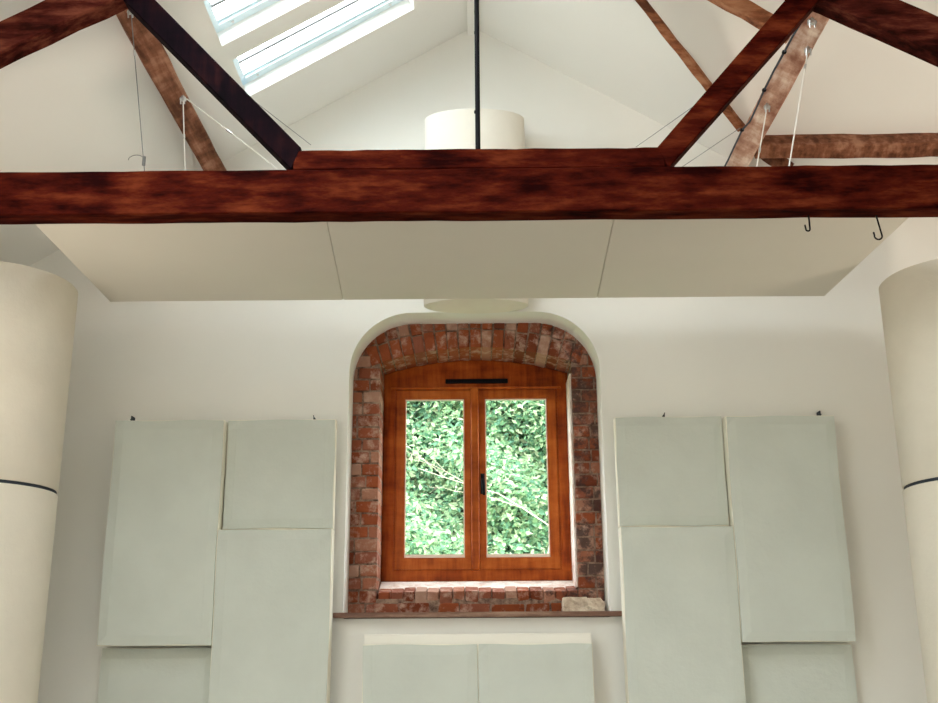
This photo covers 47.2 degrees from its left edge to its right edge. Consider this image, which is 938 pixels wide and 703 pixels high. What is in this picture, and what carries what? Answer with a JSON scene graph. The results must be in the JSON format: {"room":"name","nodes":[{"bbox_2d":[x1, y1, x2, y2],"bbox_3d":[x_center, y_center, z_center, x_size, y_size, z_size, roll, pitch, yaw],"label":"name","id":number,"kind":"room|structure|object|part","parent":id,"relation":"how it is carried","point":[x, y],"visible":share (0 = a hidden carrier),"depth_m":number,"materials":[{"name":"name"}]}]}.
{"room":"studio","nodes":[
{"label":"studio","id":0,"kind":"room"},
{"bbox_2d":[0,0,937,265],"bbox_3d":[1.835,-2.701,1.811,10.307,2.059,11.017,0,-16,0],"label":"ceiling","id":1,"kind":"structure","parent":0,"point":[70,104],"depth_m":6.22,"materials":[{"name":"paint"}]},
{"bbox_2d":[116,9,226,170],"bbox_3d":[-1.610,-2.094,3.317,0.191,0.208,7.198,0,-16,0],"label":"purlin","id":2,"kind":"object","parent":1,"relation":"attached to","point":[152,54],"visible":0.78,"depth_m":5.58,"materials":[{"name":"brown wood"}]},
{"bbox_2d":[127,10,145,170],"bbox_3d":[-1.575,-1.077,5.130,0.141,0.840,0.716,4,-16,-14],"label":"wire","id":3,"kind":"object","parent":2,"relation":"hanging from","point":[128,11],"visible":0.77,"depth_m":4.93,"materials":[{"name":"grey metal"}]},
{"bbox_2d":[180,95,185,170],"bbox_3d":[-1.484,-0.953,5.587,0.098,0.853,0.032,0,-16,0],"label":"wire","id":4,"kind":"object","parent":2,"relation":"hanging from","point":[182,98],"visible":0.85,"depth_m":5.66,"materials":[{"name":"white"}]},
{"bbox_2d":[187,99,279,169],"bbox_3d":[-0.990,-0.946,5.585,1.017,0.836,0.012,0,-16,0],"label":"wire","id":5,"kind":"object","parent":2,"relation":"hanging from","point":[227,130],"visible":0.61,"depth_m":5.64,"materials":[{"name":"white"}]},
{"bbox_2d":[256,102,310,144],"bbox_3d":[-1.175,-1.344,5.535,0.004,0.157,1.092,-11,-19,32],"label":"wire","id":6,"kind":"object","parent":2,"relation":"hanging from","point":[256,102],"visible":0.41,"depth_m":5.78,"materials":[{"name":"grey metal"}]},
{"bbox_2d":[35,222,342,301],"bbox_3d":[-1.369,-0.508,5.525,1.423,0.040,1.420,0,-16,0],"label":"ceiling panel","id":7,"kind":"object","parent":1,"relation":"attached to","point":[170,261],"visible":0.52,"depth_m":5.58,"materials":[{"name":"white paint"}]},
{"bbox_2d":[203,0,279,32],"bbox_3d":[-0.897,-2.092,5.702,1.093,0.692,0.468,0,-16,0],"label":"window","id":8,"kind":"structure","parent":1,"relation":"in","point":[244,9],"depth_m":5.78,"materials":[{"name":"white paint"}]},
{"bbox_2d":[233,0,403,84],"bbox_3d":[-0.882,-1.941,6.252,1.071,0.678,0.470,0,-16,0],"label":"window","id":9,"kind":"structure","parent":1,"relation":"in","point":[372,8],"depth_m":6.37,"materials":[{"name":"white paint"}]},
{"bbox_2d":[328,219,612,299],"bbox_3d":[0.001,-0.518,5.518,1.463,0.040,1.420,0,-16,0],"label":"ceiling panel","id":10,"kind":"object","parent":1,"relation":"attached to","point":[375,260],"visible":0.6,"depth_m":5.57,"materials":[{"name":"white paint"}]},
{"bbox_2d":[635,0,744,131],"bbox_3d":[1.103,-1.809,6.004,1.514,0.748,0.054,15,-22,-42],"label":"rafter","id":11,"kind":"object","parent":1,"relation":"attached to","point":[688,60],"visible":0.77,"depth_m":6.07,"materials":[{"name":"brown wood"}]},
{"bbox_2d":[708,0,789,43],"bbox_3d":[1.122,-1.922,5.517,1.056,0.752,0.066,0,-16,0],"label":"rafter","id":12,"kind":"object","parent":1,"relation":"attached to","point":[752,13],"visible":0.59,"depth_m":5.44,"materials":[{"name":"brown wood"}]},
{"bbox_2d":[597,218,907,297],"bbox_3d":[1.390,-0.529,5.510,1.421,0.040,1.420,0,-16,0],"label":"ceiling panel","id":13,"kind":"object","parent":1,"relation":"attached to","point":[768,256],"visible":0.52,"depth_m":5.54,"materials":[{"name":"white paint"}]},
{"bbox_2d":[726,12,828,166],"bbox_3d":[1.635,-2.113,3.299,0.191,0.207,7.198,0,-16,0],"label":"purlin","id":14,"kind":"object","parent":1,"relation":"attached to","point":[791,64],"visible":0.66,"depth_m":5.61,"materials":[{"name":"brown wood"}]},
{"bbox_2d":[636,107,691,146],"bbox_3d":[1.230,-1.320,5.594,0.004,0.174,0.980,12,-20,-37],"label":"wire","id":15,"kind":"object","parent":14,"relation":"hanging from","point":[691,107],"visible":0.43,"depth_m":5.79,"materials":[{"name":"grey metal"}]},
{"bbox_2d":[682,128,739,166],"bbox_3d":[1.371,-1.156,6.080,0.340,0.227,0.004,-2,-16,5],"label":"wire","id":16,"kind":"object","parent":14,"relation":"hanging from","point":[739,128],"visible":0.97,"depth_m":6.08,"materials":[{"name":"grey"}]},
{"bbox_2d":[724,25,800,165],"bbox_3d":[1.554,-1.327,5.817,0.029,0.025,1.623,0,-16,0],"label":"power cable","id":17,"kind":"object","parent":14,"relation":"attached to","point":[784,51],"visible":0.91,"depth_m":5.64,"materials":[{"name":"grey plastic"}]},
{"bbox_2d":[756,103,769,166],"bbox_3d":[1.519,-0.938,5.669,0.209,0.833,0.032,0,-16,0],"label":"wire","id":18,"kind":"object","parent":14,"relation":"hanging from","point":[766,106],"visible":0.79,"depth_m":5.75,"materials":[{"name":"white"}]},
{"bbox_2d":[788,46,811,165],"bbox_3d":[1.557,-1.092,5.088,0.206,0.809,0.032,0,-16,0],"label":"wire","id":19,"kind":"object","parent":14,"relation":"hanging from","point":[807,49],"visible":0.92,"depth_m":5.13,"materials":[{"name":"white"}]},
{"bbox_2d":[807,17,816,27],"bbox_3d":[1.601,-1.534,5.004,0.040,0.052,0.032,0,-16,0],"label":"clamp","id":20,"kind":"object","parent":14,"relation":"attached to","point":[811,21],"visible":1,"depth_m":5.00,"materials":[{"name":"silver metal"}]},
{"bbox_2d":[754,133,937,158],"bbox_3d":[4.343,-1.256,6.425,5.262,0.172,0.150,0,-16,0],"label":"wooden beam","id":21,"kind":"structure","parent":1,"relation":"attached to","point":[898,145],"depth_m":6.39,"materials":[{"name":"brown wood"}]},
{"bbox_2d":[761,158,793,165],"bbox_3d":[1.864,-1.158,6.508,0.200,0.181,0.074,0,-16,0],"label":"corbel","id":22,"kind":"object","parent":21,"relation":"attached to","point":[770,161],"visible":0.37,"depth_m":6.47,"materials":[{"name":"brown wood"}]},
{"bbox_2d":[30,30,937,702],"bbox_3d":[1.917,0.526,6.405,10.240,5.503,0.230,0,-16,0],"label":"wall","id":23,"kind":"structure","parent":0,"point":[759,355],"depth_m":6.42,"materials":[{"name":"paint"}]},
{"bbox_2d":[97,648,211,702],"bbox_3d":[-1.704,2.059,5.810,0.635,0.877,0.064,0,-16,0],"label":"acoustic panel","id":24,"kind":"object","parent":23,"relation":"attached to","point":[127,675],"visible":0.9,"depth_m":5.86,"materials":[{"name":"grey fabric"}]},
{"bbox_2d":[96,416,227,645],"bbox_3d":[-1.705,0.988,6.064,0.623,1.304,0.220,0,-16,0],"label":"acoustic panel","id":25,"kind":"object","parent":23,"relation":"attached to","point":[166,497],"visible":0.99,"depth_m":5.95,"materials":[{"name":"grey fabric"}]},
{"bbox_2d":[208,529,334,702],"bbox_3d":[-1.072,1.617,5.879,0.633,1.257,0.220,0,-16,0],"label":"acoustic panel","id":26,"kind":"object","parent":23,"relation":"attached to","point":[272,632],"visible":1,"depth_m":5.82,"materials":[{"name":"grey fabric"}]},
{"bbox_2d":[223,415,336,529],"bbox_3d":[-1.077,0.693,6.181,0.621,0.666,0.150,0,-16,0],"label":"acoustic panel","id":27,"kind":"object","parent":23,"relation":"attached to","point":[281,474],"visible":0.99,"depth_m":6.10,"materials":[{"name":"grey fabric"}]},
{"bbox_2d":[467,0,473,34],"bbox_3d":[-0.012,-3.594,1.917,0.072,0.080,10.700,0,-16,0],"label":"trim","id":28,"kind":"structure","parent":23,"relation":"attached to","point":[470,3],"depth_m":6.86,"materials":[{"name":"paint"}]},
{"bbox_2d":[424,108,527,313],"bbox_3d":[0.038,-0.860,6.547,0.622,1.230,0.287,0,-16,0],"label":"pendant lamp","id":29,"kind":"object","parent":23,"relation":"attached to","point":[450,129],"visible":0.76,"depth_m":6.55,"materials":[{"name":"fabric"}]},
{"bbox_2d":[348,323,604,612],"bbox_3d":[0.046,0.746,6.653,1.830,2.119,0.368,0,-16,0],"label":"brick window surround","id":30,"kind":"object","parent":23,"relation":"attached to","point":[402,347],"depth_m":6.52,"materials":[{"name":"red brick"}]},
{"bbox_2d":[381,360,571,581],"bbox_3d":[0.047,0.736,6.783,1.186,1.418,0.134,0,-16,0],"label":"window","id":31,"kind":"structure","parent":23,"relation":"in","point":[474,383],"depth_m":6.78,"materials":[{"name":"brown wood"}]},
{"bbox_3d":[-0.225,0.804,6.799,0.482,1.146,0.050,0,-16,0],"label":"sash","id":32,"kind":"part","parent":31,"relation":"part of","materials":[{"name":"brown wood"}]},
{"bbox_3d":[0.044,0.237,6.928,1.096,0.013,0.032,0,-16,0],"label":"head moulding","id":33,"kind":"part","parent":31,"relation":"part of","materials":[{"name":"brown wood"}]},
{"bbox_2d":[445,379,507,383],"bbox_3d":[0.049,0.192,6.934,0.403,0.030,0.025,0,-16,0],"label":"vent","id":34,"kind":"object","parent":31,"relation":"attached to","point":[447,381],"depth_m":6.92,"materials":[{"name":"black metal"}]},
{"bbox_3d":[0.087,0.831,6.725,0.029,0.146,0.076,0,-16,0],"label":"handle","id":35,"kind":"part","parent":31,"relation":"part of","materials":[{"name":"black metal"}]},
{"bbox_3d":[0.313,0.800,6.796,0.503,1.146,0.050,0,-16,0],"label":"sash","id":36,"kind":"part","parent":31,"relation":"part of","materials":[{"name":"brown wood"}]},
{"bbox_2d":[364,633,590,702],"bbox_3d":[0.050,1.962,5.812,1.239,0.837,0.141,0,-16,0],"label":"box","id":37,"kind":"object","parent":23,"relation":"attached to","point":[498,638],"visible":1,"depth_m":5.85,"materials":[{"name":"white paint"}]},
{"bbox_2d":[362,644,477,702],"bbox_3d":[-0.260,1.937,5.704,0.620,0.736,0.073,0,-16,0],"label":"acoustic panel","id":38,"kind":"object","parent":37,"relation":"attached to","point":[391,673],"visible":1,"depth_m":5.73,"materials":[{"name":"grey fabric"}]},
{"bbox_2d":[478,643,594,702],"bbox_3d":[0.360,1.932,5.701,0.617,0.736,0.074,0,-16,0],"label":"acoustic panel","id":39,"kind":"object","parent":37,"relation":"attached to","point":[526,672],"visible":1,"depth_m":5.73,"materials":[{"name":"grey fabric"}]},
{"bbox_2d":[333,611,621,618],"bbox_3d":[0.049,1.503,6.110,1.612,0.028,0.305,0,-16,0],"label":"window sill","id":40,"kind":"structure","parent":23,"relation":"attached to","point":[530,614],"depth_m":5.96,"materials":[{"name":"brown wood"}]},
{"bbox_2d":[561,597,604,610],"bbox_3d":[0.658,1.458,6.175,0.244,0.086,0.125,0,-16,0],"label":"stone block","id":41,"kind":"object","parent":40,"relation":"on","point":[568,603],"visible":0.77,"depth_m":6.12,"materials":[{"name":"beige stone"}]},
{"bbox_2d":[613,412,728,527],"bbox_3d":[1.150,0.676,6.169,0.615,0.666,0.150,0,-16,0],"label":"acoustic panel","id":42,"kind":"object","parent":23,"relation":"attached to","point":[670,471],"visible":0.98,"depth_m":6.09,"materials":[{"name":"grey fabric"}]},
{"bbox_2d":[618,526,745,702],"bbox_3d":[1.157,1.600,5.867,0.623,1.257,0.220,0,-16,0],"label":"acoustic panel","id":43,"kind":"object","parent":23,"relation":"attached to","point":[682,643],"visible":1,"depth_m":5.81,"materials":[{"name":"grey fabric"}]},
{"bbox_2d":[722,411,855,641],"bbox_3d":[1.774,0.961,6.046,0.616,1.304,0.220,0,-16,0],"label":"acoustic panel","id":44,"kind":"object","parent":23,"relation":"attached to","point":[786,516],"visible":0.98,"depth_m":5.93,"materials":[{"name":"grey fabric"}]},
{"bbox_2d":[742,643,857,702],"bbox_3d":[1.790,2.032,5.792,0.632,0.877,0.064,0,-16,0],"label":"acoustic panel","id":45,"kind":"object","parent":23,"relation":"attached to","point":[773,673],"visible":0.9,"depth_m":5.84,"materials":[{"name":"grey fabric"}]},
{"bbox_3d":[1.947,1.778,0.619,10.340,0.100,11.400,0,-16,0],"label":"floor","id":46,"kind":"structure","parent":0,"visible":0},
{"bbox_2d":[0,261,77,702],"bbox_3d":[-2.495,1.297,5.244,0.800,3.432,0.800,0,-16,0],"label":"round column","id":47,"kind":"structure","parent":46,"relation":"on","point":[38,307],"depth_m":5.28,"materials":[{"name":"paint"}]},
{"bbox_2d":[879,259,937,702],"bbox_3d":[2.607,1.262,5.216,0.800,3.422,0.800,0,-16,0],"label":"round column","id":48,"kind":"structure","parent":46,"relation":"on","point":[908,296],"depth_m":5.34,"materials":[{"name":"paint"}]},
{"bbox_3d":[-3.196,-0.046,0.921,0.120,3.635,10.700,0,-16,0],"label":"wall","id":49,"kind":"structure","parent":0,"visible":0},
{"bbox_2d":[0,0,937,224],"bbox_3d":[0.317,-1.492,4.588,6.890,1.972,0.106,0,-16,0],"label":"roof truss","id":50,"kind":"object","parent":49,"relation":"attached to","point":[643,183],"visible":1,"depth_m":4.31,"materials":[{"name":"brown wood"}]},
{"bbox_3d":[0.032,-1.618,4.626,0.034,1.701,0.029,0,-16,0],"label":"king rod","id":51,"kind":"part","parent":50,"relation":"part of","materials":[{"name":"black metal"}]},
{"bbox_2d":[804,215,810,231],"bbox_3d":[1.361,-0.529,4.324,0.026,0.100,0.007,0,-16,0],"label":"hook","id":52,"kind":"object","parent":50,"relation":"attached to","point":[808,215],"visible":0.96,"depth_m":4.32,"materials":[{"name":"black metal"}]},
{"bbox_2d":[873,215,882,239],"bbox_3d":[1.640,-0.512,4.317,0.040,0.139,0.007,0,-16,0],"label":"hook","id":53,"kind":"object","parent":50,"relation":"attached to","point":[875,215],"visible":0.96,"depth_m":4.31,"materials":[{"name":"black metal"}]},
{"label":"outside","id":54,"kind":"structure","parent":0,"visible":0},
{"bbox_3d":[0.121,5.970,14.359,28.000,0.050,17.100,0,-16,0],"label":"ground","id":55,"kind":"structure","parent":54,"visible":0},
{"bbox_2d":[405,400,548,554],"bbox_3d":[0.078,1.946,11.210,8.122,6.010,3.782,0,-16,0],"label":"foliage","id":56,"kind":"object","parent":55,"relation":"on","point":[515,430],"visible":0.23,"depth_m":10.74,"materials":[{"name":"green plant"}]},
{"bbox_2d":[406,424,548,553],"bbox_3d":[0.562,1.909,10.271,3.792,5.403,2.300,-1,-16,3],"label":"bare sapling","id":57,"kind":"object","parent":55,"relation":"on","point":[412,424],"visible":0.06,"depth_m":9.78,"materials":[{"name":"beige"}]}
]}

